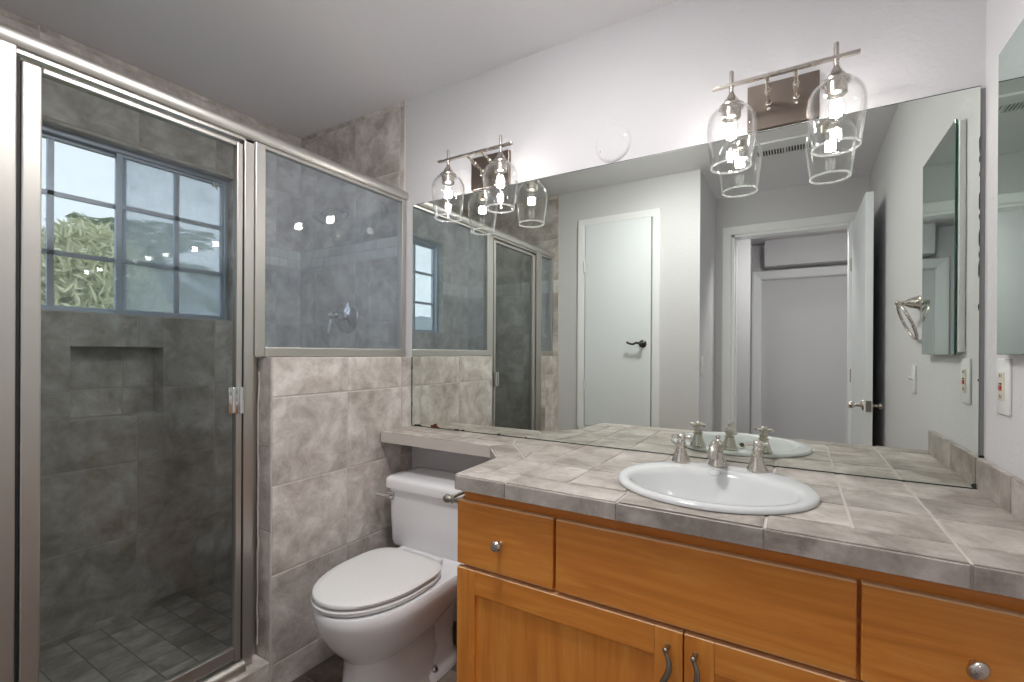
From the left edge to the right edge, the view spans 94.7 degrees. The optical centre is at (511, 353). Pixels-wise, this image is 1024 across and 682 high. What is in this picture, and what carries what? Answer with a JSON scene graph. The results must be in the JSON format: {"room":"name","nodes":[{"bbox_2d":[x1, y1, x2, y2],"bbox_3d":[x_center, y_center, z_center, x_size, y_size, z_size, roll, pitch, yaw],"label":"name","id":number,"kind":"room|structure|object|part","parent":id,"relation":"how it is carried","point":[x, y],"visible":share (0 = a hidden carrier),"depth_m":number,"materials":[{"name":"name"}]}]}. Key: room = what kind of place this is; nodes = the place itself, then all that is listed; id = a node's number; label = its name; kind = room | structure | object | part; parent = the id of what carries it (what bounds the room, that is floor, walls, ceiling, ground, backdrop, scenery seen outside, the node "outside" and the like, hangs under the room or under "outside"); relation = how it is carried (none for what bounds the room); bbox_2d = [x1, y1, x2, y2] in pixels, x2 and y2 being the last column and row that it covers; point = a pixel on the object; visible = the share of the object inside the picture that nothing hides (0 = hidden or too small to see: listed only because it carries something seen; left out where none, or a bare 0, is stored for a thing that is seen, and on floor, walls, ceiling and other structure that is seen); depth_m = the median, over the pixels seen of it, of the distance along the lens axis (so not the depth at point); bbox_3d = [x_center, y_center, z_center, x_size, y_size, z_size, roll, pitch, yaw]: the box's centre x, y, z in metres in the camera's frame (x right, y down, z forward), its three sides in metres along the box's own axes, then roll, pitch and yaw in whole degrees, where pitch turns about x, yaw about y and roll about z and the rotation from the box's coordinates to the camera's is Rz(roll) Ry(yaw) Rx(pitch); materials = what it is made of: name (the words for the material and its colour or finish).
{"room":"bathroom","nodes":[
{"label":"bathroom","id":0,"kind":"room"},
{"bbox_2d":[39,577,230,681],"bbox_3d":[-1.296,1.144,1.785,0.732,0.074,1.600,0,0,31],"label":"floor","id":1,"kind":"structure","parent":0,"point":[154,644],"depth_m":1.79,"materials":[{"name":"grey tile"}]},
{"bbox_2d":[0,8,300,651],"bbox_3d":[-1.668,-0.016,1.983,0.118,2.390,1.850,0,0,31],"label":"wall","id":2,"kind":"structure","parent":0,"point":[136,437],"depth_m":2.03,"materials":[{"name":"grey tile"}]},
{"bbox_2d":[41,125,227,320],"bbox_3d":[-1.669,-0.514,1.994,0.062,0.705,0.891,0,0,33],"label":"window","id":3,"kind":"structure","parent":2,"relation":"in","point":[50,134],"depth_m":2.03,"materials":[{"name":"silver metal"}]},
{"bbox_3d":[-1.789,-0.510,1.834,0.020,0.669,0.468,0,0,31],"label":"sash","id":4,"kind":"part","parent":3,"relation":"part of","materials":[{"name":"clear glass"}]},
{"bbox_3d":[-1.556,-0.509,2.173,0.020,0.669,0.442,0,0,31],"label":"sash","id":5,"kind":"part","parent":3,"relation":"part of","materials":[{"name":"clear glass"}]},
{"bbox_3d":[-1.557,-0.508,2.174,0.004,0.647,0.402,0,0,31],"label":"pane","id":6,"kind":"part","parent":3,"relation":"part of","materials":[{"name":"clear glass"}]},
{"bbox_2d":[255,356,411,681],"bbox_3d":[-0.700,0.599,1.954,0.112,1.170,0.696,0,0,31],"label":"wall","id":7,"kind":"structure","parent":0,"point":[324,460],"depth_m":1.78,"materials":[{"name":"beige tile"}]},
{"bbox_2d":[0,0,677,138],"bbox_3d":[-0.709,-1.254,-0.317,4.300,0.100,4.800,0,0,31],"label":"ceiling","id":8,"kind":"structure","parent":0,"point":[301,69],"depth_m":1.81,"materials":[{"name":"paint"}]},
{"bbox_2d":[292,621,456,681],"bbox_3d":[-0.723,1.237,-0.314,4.300,0.099,4.800,0,0,31],"label":"floor","id":9,"kind":"structure","parent":0,"point":[331,669],"depth_m":1.75,"materials":[{"name":"tile"}]},
{"bbox_2d":[228,654,268,681],"bbox_3d":[-1.063,1.123,1.356,0.110,0.120,0.696,0,0,31],"label":"shower curb","id":10,"kind":"object","parent":9,"relation":"on","point":[258,670],"visible":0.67,"depth_m":1.60,"materials":[{"name":"beige tile"}]},
{"bbox_2d":[0,22,408,681],"bbox_3d":[-0.937,0.143,1.571,0.084,1.836,1.594,0,0,31],"label":"shower door frame","id":11,"kind":"structure","parent":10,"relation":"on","point":[20,81],"depth_m":1.16,"materials":[{"name":"silver metal"}]},
{"bbox_3d":[-1.044,-0.696,1.367,0.026,0.014,0.470,0,0,31],"label":"rail","id":12,"kind":"part","parent":11,"relation":"part of","materials":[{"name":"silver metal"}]},
{"bbox_3d":[-1.053,0.996,1.369,0.026,0.042,0.470,0,0,31],"label":"rail","id":13,"kind":"part","parent":11,"relation":"part of","materials":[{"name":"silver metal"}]},
{"bbox_3d":[-0.923,-0.746,1.565,0.047,0.058,1.594,0,0,31],"label":"header rail","id":14,"kind":"part","parent":11,"relation":"part of","materials":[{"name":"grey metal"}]},
{"bbox_3d":[-0.909,0.155,1.557,0.020,0.087,0.050,0,0,31],"label":"door pull","id":15,"kind":"part","parent":11,"relation":"part of","materials":[{"name":"silver metal"}]},
{"bbox_2d":[311,467,464,681],"bbox_3d":[-0.409,0.851,1.748,0.538,0.671,0.718,0,0,31],"label":"toilet","id":16,"kind":"object","parent":9,"relation":"on","point":[388,613],"visible":0.88,"depth_m":1.63,"materials":[{"name":"white ceramic"}]},
{"bbox_3d":[-0.474,0.788,1.618,0.356,0.016,0.425,0,0,31],"label":"seat","id":17,"kind":"part","parent":16,"relation":"part of","materials":[{"name":"white plastic"}]},
{"bbox_3d":[-0.473,0.766,1.620,0.353,0.019,0.424,0,0,31],"label":"lid","id":18,"kind":"part","parent":16,"relation":"part of","materials":[{"name":"white plastic"}]},
{"bbox_3d":[-0.533,0.595,1.982,0.085,0.032,0.025,0,0,21],"label":"flush lever","id":19,"kind":"part","parent":16,"relation":"part of","materials":[{"name":"silver metal"}]},
{"bbox_3d":[-0.392,0.993,1.731,0.364,0.386,0.707,0,0,31],"label":"bowl","id":20,"kind":"part","parent":16,"relation":"part of","materials":[{"name":"white ceramic"}]},
{"bbox_3d":[-0.269,0.688,1.955,0.490,0.242,0.200,0,0,31],"label":"tank","id":21,"kind":"part","parent":16,"relation":"part of","materials":[{"name":"white ceramic"}]},
{"bbox_3d":[-0.269,0.541,1.954,0.514,0.050,0.223,0,0,31],"label":"tank lid","id":22,"kind":"part","parent":16,"relation":"part of","materials":[{"name":"white ceramic"}]},
{"bbox_2d":[457,491,1023,681],"bbox_3d":[0.511,0.792,1.268,1.246,0.799,0.609,0,0,31],"label":"vanity cabinet","id":23,"kind":"object","parent":9,"relation":"on","point":[545,594],"visible":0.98,"depth_m":1.03,"materials":[{"name":"brown wood"}]},
{"bbox_2d":[443,491,464,503],"bbox_3d":[-0.132,0.436,1.464,0.083,0.044,0.192,0,0,31],"label":"toilet paper holder","id":24,"kind":"object","parent":23,"relation":"attached to","point":[447,498],"visible":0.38,"depth_m":1.41,"materials":[{"name":"grey metal"}]},
{"bbox_3d":[-0.041,0.519,1.272,0.031,0.031,0.032,0,0,31],"label":"knob","id":25,"kind":"part","parent":23,"relation":"part of","materials":[{"name":"silver metal"}]},
{"bbox_3d":[-0.022,0.513,1.291,0.307,0.184,0.019,0,0,31],"label":"drawer","id":26,"kind":"part","parent":23,"relation":"part of","materials":[{"name":"brown wood"}]},
{"bbox_3d":[0.115,0.848,1.213,0.509,0.342,0.010,0,0,31],"label":"door","id":27,"kind":"part","parent":23,"relation":"part of","materials":[{"name":"brown wood"}]},
{"bbox_3d":[0.114,0.649,1.209,0.501,0.068,0.018,0,0,31],"label":"rail","id":28,"kind":"part","parent":23,"relation":"part of","materials":[{"name":"brown wood"}]},
{"bbox_3d":[0.339,0.710,1.039,0.030,0.130,0.038,0,0,31],"label":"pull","id":29,"kind":"part","parent":23,"relation":"part of","materials":[{"name":"grey metal"}]},
{"bbox_3d":[0.389,0.711,1.009,0.030,0.130,0.038,0,0,31],"label":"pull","id":30,"kind":"part","parent":23,"relation":"part of","materials":[{"name":"grey metal"}]},
{"bbox_2d":[381,426,1023,599],"bbox_3d":[0.215,0.366,1.458,1.954,0.045,0.596,0,0,31],"label":"countertop","id":31,"kind":"structure","parent":23,"relation":"on","point":[952,536],"depth_m":1.04,"materials":[{"name":"beige tile"}]},
{"bbox_2d":[618,461,820,514],"bbox_3d":[0.521,0.404,1.236,0.480,0.149,0.452,0,0,31],"label":"sink","id":32,"kind":"object","parent":31,"relation":"in","point":[696,485],"visible":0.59,"depth_m":1.30,"materials":[{"name":"white ceramic"}]},
{"bbox_2d":[671,433,768,472],"bbox_3d":[0.588,0.286,1.359,0.267,0.091,0.142,0,0,31],"label":"faucet","id":33,"kind":"object","parent":31,"relation":"on","point":[716,456],"visible":1,"depth_m":1.34,"materials":[{"name":"silver metal"}]},
{"bbox_3d":[0.519,0.287,1.447,0.055,0.088,0.055,0,0,31],"label":"handle","id":34,"kind":"part","parent":33,"relation":"part of","materials":[{"name":"silver metal"}]},
{"bbox_3d":[0.581,0.271,1.349,0.028,0.050,0.117,0,0,31],"label":"spout","id":35,"kind":"part","parent":33,"relation":"part of","materials":[{"name":"silver metal"}]},
{"bbox_3d":[0.611,0.286,1.397,0.055,0.091,0.055,0,0,31],"label":"spout","id":36,"kind":"part","parent":33,"relation":"part of","materials":[{"name":"silver metal"}]},
{"bbox_3d":[0.695,0.288,1.336,0.055,0.088,0.055,0,0,31],"label":"handle","id":37,"kind":"part","parent":33,"relation":"part of","materials":[{"name":"silver metal"}]},
{"bbox_2d":[977,458,1023,523],"bbox_3d":[1.063,0.307,0.984,0.014,0.082,0.516,0,0,31],"label":"side splash","id":38,"kind":"object","parent":31,"relation":"on","point":[1000,486],"visible":1,"depth_m":1.06,"materials":[{"name":"beige tile"}]},
{"bbox_3d":[0.381,0.515,1.047,0.622,0.184,0.019,0,0,31],"label":"drawer","id":39,"kind":"part","parent":23,"relation":"part of","materials":[{"name":"brown wood"}]},
{"bbox_3d":[0.648,0.852,0.890,0.500,0.342,0.010,0,0,31],"label":"door","id":40,"kind":"part","parent":23,"relation":"part of","materials":[{"name":"brown wood"}]},
{"bbox_3d":[0.647,0.653,0.886,0.492,0.068,0.018,0,0,31],"label":"rail","id":41,"kind":"part","parent":23,"relation":"part of","materials":[{"name":"brown wood"}]},
{"bbox_3d":[0.782,0.517,0.805,0.302,0.184,0.019,0,0,31],"label":"drawer","id":42,"kind":"part","parent":23,"relation":"part of","materials":[{"name":"brown wood"}]},
{"bbox_3d":[0.770,0.522,0.780,0.030,0.033,0.036,0,0,31],"label":"knob","id":43,"kind":"part","parent":23,"relation":"part of","materials":[{"name":"silver metal"}]},
{"bbox_2d":[300,0,985,621],"bbox_3d":[-0.007,-0.007,2.010,3.111,2.390,0.126,0,0,31],"label":"wall","id":44,"kind":"structure","parent":0,"point":[653,74],"depth_m":1.76,"materials":[{"name":"white paint"}]},
{"bbox_2d":[313,207,349,223],"bbox_3d":[-0.913,-0.702,2.375,0.068,0.122,0.186,0,0,31],"label":"shower","id":45,"kind":"object","parent":44,"relation":"attached to","point":[320,218],"visible":1,"depth_m":2.35,"materials":[{"name":"silver metal"}]},
{"bbox_3d":[-0.903,-0.714,2.392,0.020,0.063,0.142,0,0,31],"label":"arm","id":46,"kind":"part","parent":45,"relation":"part of","materials":[{"name":"silver metal"}]},
{"bbox_2d":[327,300,358,333],"bbox_3d":[-0.886,-0.190,2.400,0.176,0.177,0.113,0,0,31],"label":"shower valve","id":47,"kind":"object","parent":44,"relation":"attached to","point":[346,316],"visible":1,"depth_m":2.41,"materials":[{"name":"silver metal"}]},
{"bbox_3d":[-0.911,-0.148,2.365,0.031,0.092,0.018,0,0,-32],"label":"lever","id":48,"kind":"part","parent":47,"relation":"part of","materials":[{"name":"silver metal"}]},
{"bbox_3d":[-0.890,-0.190,2.393,0.044,0.044,0.090,0,0,31],"label":"stem","id":49,"kind":"part","parent":47,"relation":"part of","materials":[{"name":"silver metal"}]},
{"bbox_2d":[431,135,517,221],"bbox_3d":[-0.138,-0.697,1.907,0.393,0.284,0.200,0,0,31],"label":"vanity light","id":50,"kind":"object","parent":44,"relation":"attached to","point":[492,170],"visible":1,"depth_m":1.93,"materials":[{"name":"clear glass"}]},
{"bbox_3d":[-0.264,-0.644,1.946,0.137,0.176,0.137,0,0,31],"label":"lamp shade","id":51,"kind":"part","parent":50,"relation":"part of","materials":[{"name":"clear glass"}]},
{"bbox_3d":[-0.263,-0.797,1.946,0.012,0.085,0.012,0,0,31],"label":"stem","id":52,"kind":"part","parent":50,"relation":"part of","materials":[{"name":"silver metal"}]},
{"bbox_3d":[-0.154,-0.783,1.949,0.018,0.041,0.114,0,0,31],"label":"arm","id":53,"kind":"part","parent":50,"relation":"part of","materials":[{"name":"silver metal"}]},
{"bbox_3d":[-0.092,-0.782,1.911,0.018,0.041,0.114,0,0,31],"label":"arm","id":54,"kind":"part","parent":50,"relation":"part of","materials":[{"name":"silver metal"}]},
{"bbox_3d":[-0.044,-0.796,1.813,0.012,0.085,0.012,0,0,31],"label":"stem","id":55,"kind":"part","parent":50,"relation":"part of","materials":[{"name":"silver metal"}]},
{"bbox_3d":[-0.045,-0.642,1.813,0.137,0.176,0.137,0,0,31],"label":"lamp shade","id":56,"kind":"part","parent":50,"relation":"part of","materials":[{"name":"clear glass"}]},
{"bbox_2d":[595,125,630,162],"bbox_3d":[0.366,-0.764,1.715,0.134,0.134,0.008,0,0,31],"label":"cover plate","id":57,"kind":"object","parent":44,"relation":"attached to","point":[614,142],"visible":1,"depth_m":1.71,"materials":[{"name":"white paint"}]},
{"bbox_2d":[411,85,985,489],"bbox_3d":[0.370,-0.174,1.711,1.958,1.036,0.008,0,0,31],"label":"wall mirror","id":58,"kind":"object","parent":44,"relation":"attached to","point":[825,308],"visible":1,"depth_m":1.49,"materials":[{"name":"grey mirror"}]},
{"bbox_2d":[706,41,867,172],"bbox_3d":[0.775,-0.691,1.356,0.393,0.284,0.200,0,0,31],"label":"vanity light","id":59,"kind":"object","parent":44,"relation":"attached to","point":[795,99],"visible":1,"depth_m":1.39,"materials":[{"name":"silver metal"}]},
{"bbox_3d":[0.649,-0.791,1.395,0.012,0.085,0.012,0,0,31],"label":"stem","id":60,"kind":"part","parent":59,"relation":"part of","materials":[{"name":"silver metal"}]},
{"bbox_3d":[0.649,-0.638,1.395,0.137,0.176,0.137,0,0,31],"label":"lamp shade","id":61,"kind":"part","parent":59,"relation":"part of","materials":[{"name":"clear glass"}]},
{"bbox_3d":[0.759,-0.777,1.398,0.018,0.041,0.114,0,0,31],"label":"arm","id":62,"kind":"part","parent":59,"relation":"part of","materials":[{"name":"silver metal"}]},
{"bbox_3d":[0.820,-0.777,1.360,0.018,0.041,0.114,0,0,31],"label":"arm","id":63,"kind":"part","parent":59,"relation":"part of","materials":[{"name":"silver metal"}]},
{"bbox_3d":[0.869,-0.790,1.262,0.012,0.085,0.012,0,0,31],"label":"stem","id":64,"kind":"part","parent":59,"relation":"part of","materials":[{"name":"silver metal"}]},
{"bbox_3d":[0.868,-0.637,1.262,0.137,0.176,0.137,0,0,31],"label":"lamp shade","id":65,"kind":"part","parent":59,"relation":"part of","materials":[{"name":"clear glass"}]},
{"bbox_2d":[983,0,1023,480],"bbox_3d":[0.663,-0.002,0.207,0.100,2.390,2.280,0,0,31],"label":"wall","id":66,"kind":"structure","parent":0,"point":[1003,434],"depth_m":1.15,"materials":[{"name":"white paint"}]},
{"bbox_2d":[996,359,1011,415],"bbox_3d":[1.129,0.076,1.085,0.010,0.128,0.080,0,0,31],"label":"wall outlet","id":67,"kind":"object","parent":66,"relation":"attached to","point":[1003,366],"visible":1,"depth_m":1.07,"materials":[{"name":"white plastic"}]},
{"bbox_2d":[998,372,1004,400],"bbox_3d":[1.127,0.076,1.085,0.004,0.066,0.032,0,0,31],"label":"receptacle","id":68,"kind":"object","parent":67,"relation":"attached to","point":[1001,375],"depth_m":1.08,"materials":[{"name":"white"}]},
{"bbox_2d":[997,18,1023,354],"bbox_3d":[1.008,-0.337,0.893,0.022,0.680,0.420,0,0,31],"label":"medicine cabinet","id":69,"kind":"object","parent":66,"relation":"attached to","point":[1010,223],"visible":1,"depth_m":1.00,"materials":[{"name":"silver mirror"}]},
{"label":"outside","id":70,"kind":"structure","parent":0,"visible":0},
{"bbox_3d":[-18.381,1.628,10.697,37.488,0.100,64.000,0,0,31],"label":"ground","id":71,"kind":"structure","parent":70,"visible":0},
{"bbox_2d":[41,215,172,312],"bbox_3d":[-3.499,0.260,3.878,1.376,2.814,1.364,0,0,-38],"label":"shrub","id":72,"kind":"object","parent":71,"relation":"on","point":[94,287],"visible":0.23,"depth_m":3.65,"materials":[{"name":"green plant"}]},
{"bbox_2d":[60,211,218,315],"bbox_3d":[-5.027,-0.077,6.422,1.899,3.481,2.017,0,0,12],"label":"tree","id":73,"kind":"object","parent":71,"relation":"on","point":[162,244],"visible":0.29,"depth_m":6.32,"materials":[{"name":"green plant"}]},
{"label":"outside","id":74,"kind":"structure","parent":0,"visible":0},
{"bbox_2d":[78,277,218,315],"bbox_3d":[-19.610,-0.900,9.109,12.000,5.147,60.000,0,0,31],"label":"hill","id":75,"kind":"structure","parent":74,"point":[212,292],"depth_m":17.97,"materials":[{"name":"green plant"}]}
]}

